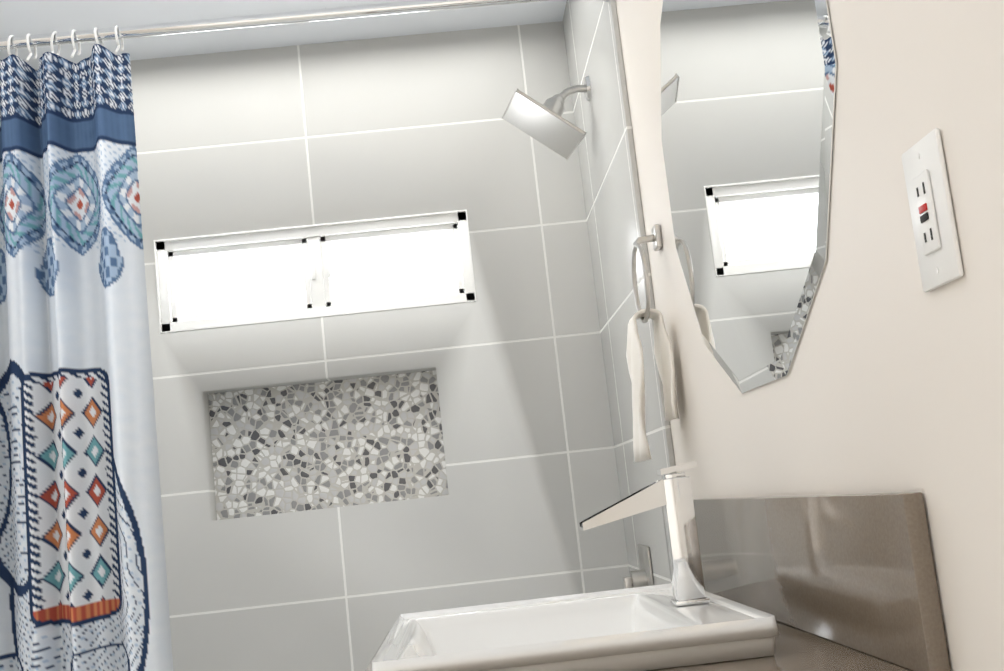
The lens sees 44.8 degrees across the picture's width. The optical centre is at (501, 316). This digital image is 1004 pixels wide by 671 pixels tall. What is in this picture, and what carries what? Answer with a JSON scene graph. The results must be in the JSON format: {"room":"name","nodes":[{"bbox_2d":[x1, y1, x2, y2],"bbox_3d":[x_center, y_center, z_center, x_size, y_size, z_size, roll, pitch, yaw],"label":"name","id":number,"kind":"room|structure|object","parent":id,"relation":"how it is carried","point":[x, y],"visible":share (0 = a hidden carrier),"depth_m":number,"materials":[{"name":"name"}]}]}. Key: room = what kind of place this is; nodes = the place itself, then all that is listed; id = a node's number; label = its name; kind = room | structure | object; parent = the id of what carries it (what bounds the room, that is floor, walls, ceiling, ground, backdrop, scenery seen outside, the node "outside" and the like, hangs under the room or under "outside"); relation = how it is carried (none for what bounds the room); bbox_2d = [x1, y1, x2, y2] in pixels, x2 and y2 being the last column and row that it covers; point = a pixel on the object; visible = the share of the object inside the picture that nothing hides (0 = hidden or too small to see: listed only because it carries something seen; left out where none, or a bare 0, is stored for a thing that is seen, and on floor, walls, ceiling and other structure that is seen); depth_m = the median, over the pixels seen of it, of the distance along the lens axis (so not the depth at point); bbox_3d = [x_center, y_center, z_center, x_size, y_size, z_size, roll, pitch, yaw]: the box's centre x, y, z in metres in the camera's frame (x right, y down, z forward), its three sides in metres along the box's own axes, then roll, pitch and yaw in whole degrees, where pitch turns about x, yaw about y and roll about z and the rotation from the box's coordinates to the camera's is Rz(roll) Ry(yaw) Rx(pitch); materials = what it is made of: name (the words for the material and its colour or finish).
{"room":"bathroom","nodes":[
{"label":"bathroom","id":0,"kind":"room"},
{"bbox_2d":[0,0,566,68],"bbox_3d":[-0.541,-1.090,1.493,1.800,0.100,4.050,-6,-9,-3],"label":"ceiling","id":1,"kind":"structure","parent":0,"point":[23,17],"depth_m":3.24,"materials":[{"name":"white paint"}]},
{"bbox_2d":[35,21,629,670],"bbox_3d":[-0.469,0.426,3.249,1.560,2.370,0.120,-6,-9,-3],"label":"wall","id":2,"kind":"structure","parent":0,"point":[281,137],"depth_m":3.25,"materials":[{"name":"tile"}]},
{"bbox_2d":[154,209,475,332],"bbox_3d":[-0.504,-0.118,3.309,0.846,0.254,0.076,-6,-9,-3],"label":"window","id":3,"kind":"structure","parent":2,"relation":"in","point":[305,272],"depth_m":3.31,"materials":[{"name":"white glass"}]},
{"bbox_2d":[208,370,448,519],"bbox_3d":[-0.469,0.345,3.286,0.620,0.340,0.012,-6,-9,-3],"label":"wall niche","id":4,"kind":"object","parent":2,"relation":"attached to","point":[322,445],"depth_m":3.28,"materials":[{"name":"grey tile"}]},
{"bbox_2d":[616,0,1003,670],"bbox_3d":[0.426,0.039,1.348,0.120,2.370,4.050,-6,-9,-3],"label":"wall","id":5,"kind":"structure","parent":0,"point":[892,382],"depth_m":1.15,"materials":[{"name":"white paint"}]},
{"bbox_2d":[562,0,675,584],"bbox_3d":[0.315,0.274,2.819,0.012,2.370,0.824,-6,-9,-3],"label":"wall tile","id":6,"kind":"structure","parent":5,"relation":"attached to","point":[611,187],"depth_m":2.82,"materials":[{"name":"grey tile"}]},
{"bbox_2d":[502,76,590,159],"bbox_3d":[0.121,-0.496,2.983,0.208,0.179,0.196,-5,-9,-10],"label":"shower head","id":7,"kind":"object","parent":6,"relation":"attached to","point":[547,125],"visible":1,"depth_m":2.97},
{"bbox_2d":[623,544,653,588],"bbox_3d":[0.314,0.618,2.839,0.058,0.164,0.164,-6,-9,-3],"label":"shower valve","id":8,"kind":"object","parent":6,"relation":"attached to","point":[642,576],"visible":0.54,"depth_m":2.82,"materials":[{"name":"silver metal"}]},
{"bbox_2d":[626,224,678,461],"bbox_3d":[0.275,0.047,2.285,0.094,0.439,0.153,-6,-9,-3],"label":"towel ring","id":9,"kind":"object","parent":5,"relation":"attached to","point":[663,354],"visible":1,"depth_m":2.26,"materials":[{"name":"white fabric"}]},
{"bbox_2d":[626,308,678,461],"bbox_3d":[0.278,0.127,2.273,0.084,0.278,0.112,-6,-9,-3],"label":"towel","id":10,"kind":"object","parent":9,"relation":"hanging from","point":[663,352],"depth_m":2.26,"materials":[{"name":"white fabric"}]},
{"bbox_2d":[660,0,836,392],"bbox_3d":[0.312,-0.287,1.714,0.006,0.773,0.937,-6,-9,-3],"label":"mirror","id":11,"kind":"object","parent":5,"relation":"attached to","point":[748,88],"visible":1,"depth_m":1.61,"materials":[{"name":"clear glass"}]},
{"bbox_2d":[902,128,963,292],"bbox_3d":[0.362,-0.088,1.034,0.010,0.126,0.080,-6,-9,-3],"label":"outlet","id":12,"kind":"object","parent":5,"relation":"attached to","point":[932,216],"visible":1,"depth_m":1.02,"materials":[{"name":"white plastic"}]},
{"bbox_3d":[-0.275,1.338,1.124,1.800,0.100,4.050,-6,-9,-3],"label":"floor","id":13,"kind":"structure","parent":0,"visible":0},
{"bbox_2d":[365,492,950,670],"bbox_3d":[0.128,0.780,1.542,0.602,1.035,1.040,-6,-9,-3],"label":"countertop","id":14,"kind":"structure","parent":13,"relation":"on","point":[842,582],"depth_m":1.32,"materials":[{"name":"brown"}]},
{"bbox_2d":[372,583,779,670],"bbox_3d":[0.078,0.463,1.600,0.446,0.140,0.596,-6,-9,-3],"label":"sink","id":15,"kind":"object","parent":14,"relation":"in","point":[644,628],"visible":0.9,"depth_m":1.51,"materials":[{"name":"white ceramic"}]},
{"bbox_2d":[579,461,709,605],"bbox_3d":[0.191,0.298,1.649,0.164,0.188,0.048,-6,-9,-3],"label":"faucet","id":16,"kind":"object","parent":15,"relation":"on","point":[671,495],"visible":1,"depth_m":1.63,"materials":[{"name":"silver metal"}]},
{"bbox_3d":[-1.214,0.431,2.747,0.030,2.370,0.824,-6,-9,-3],"label":"wall tile","id":17,"kind":"structure","parent":0,"visible":0},
{"bbox_2d":[0,0,608,61],"bbox_3d":[-0.530,-0.599,2.521,1.516,0.086,0.065,-6,-9,-3],"label":"curtain rod","id":18,"kind":"object","parent":17,"relation":"attached to","point":[73,37],"visible":0.88,"depth_m":2.52,"materials":[{"name":"silver metal"}]},
{"bbox_2d":[0,44,172,670],"bbox_3d":[-0.919,0.405,2.275,0.560,1.874,0.142,-6,-9,-3],"label":"shower curtain","id":19,"kind":"object","parent":18,"relation":"hanging from","point":[83,580],"visible":1,"depth_m":2.34,"materials":[{"name":"fabric"}]}
]}

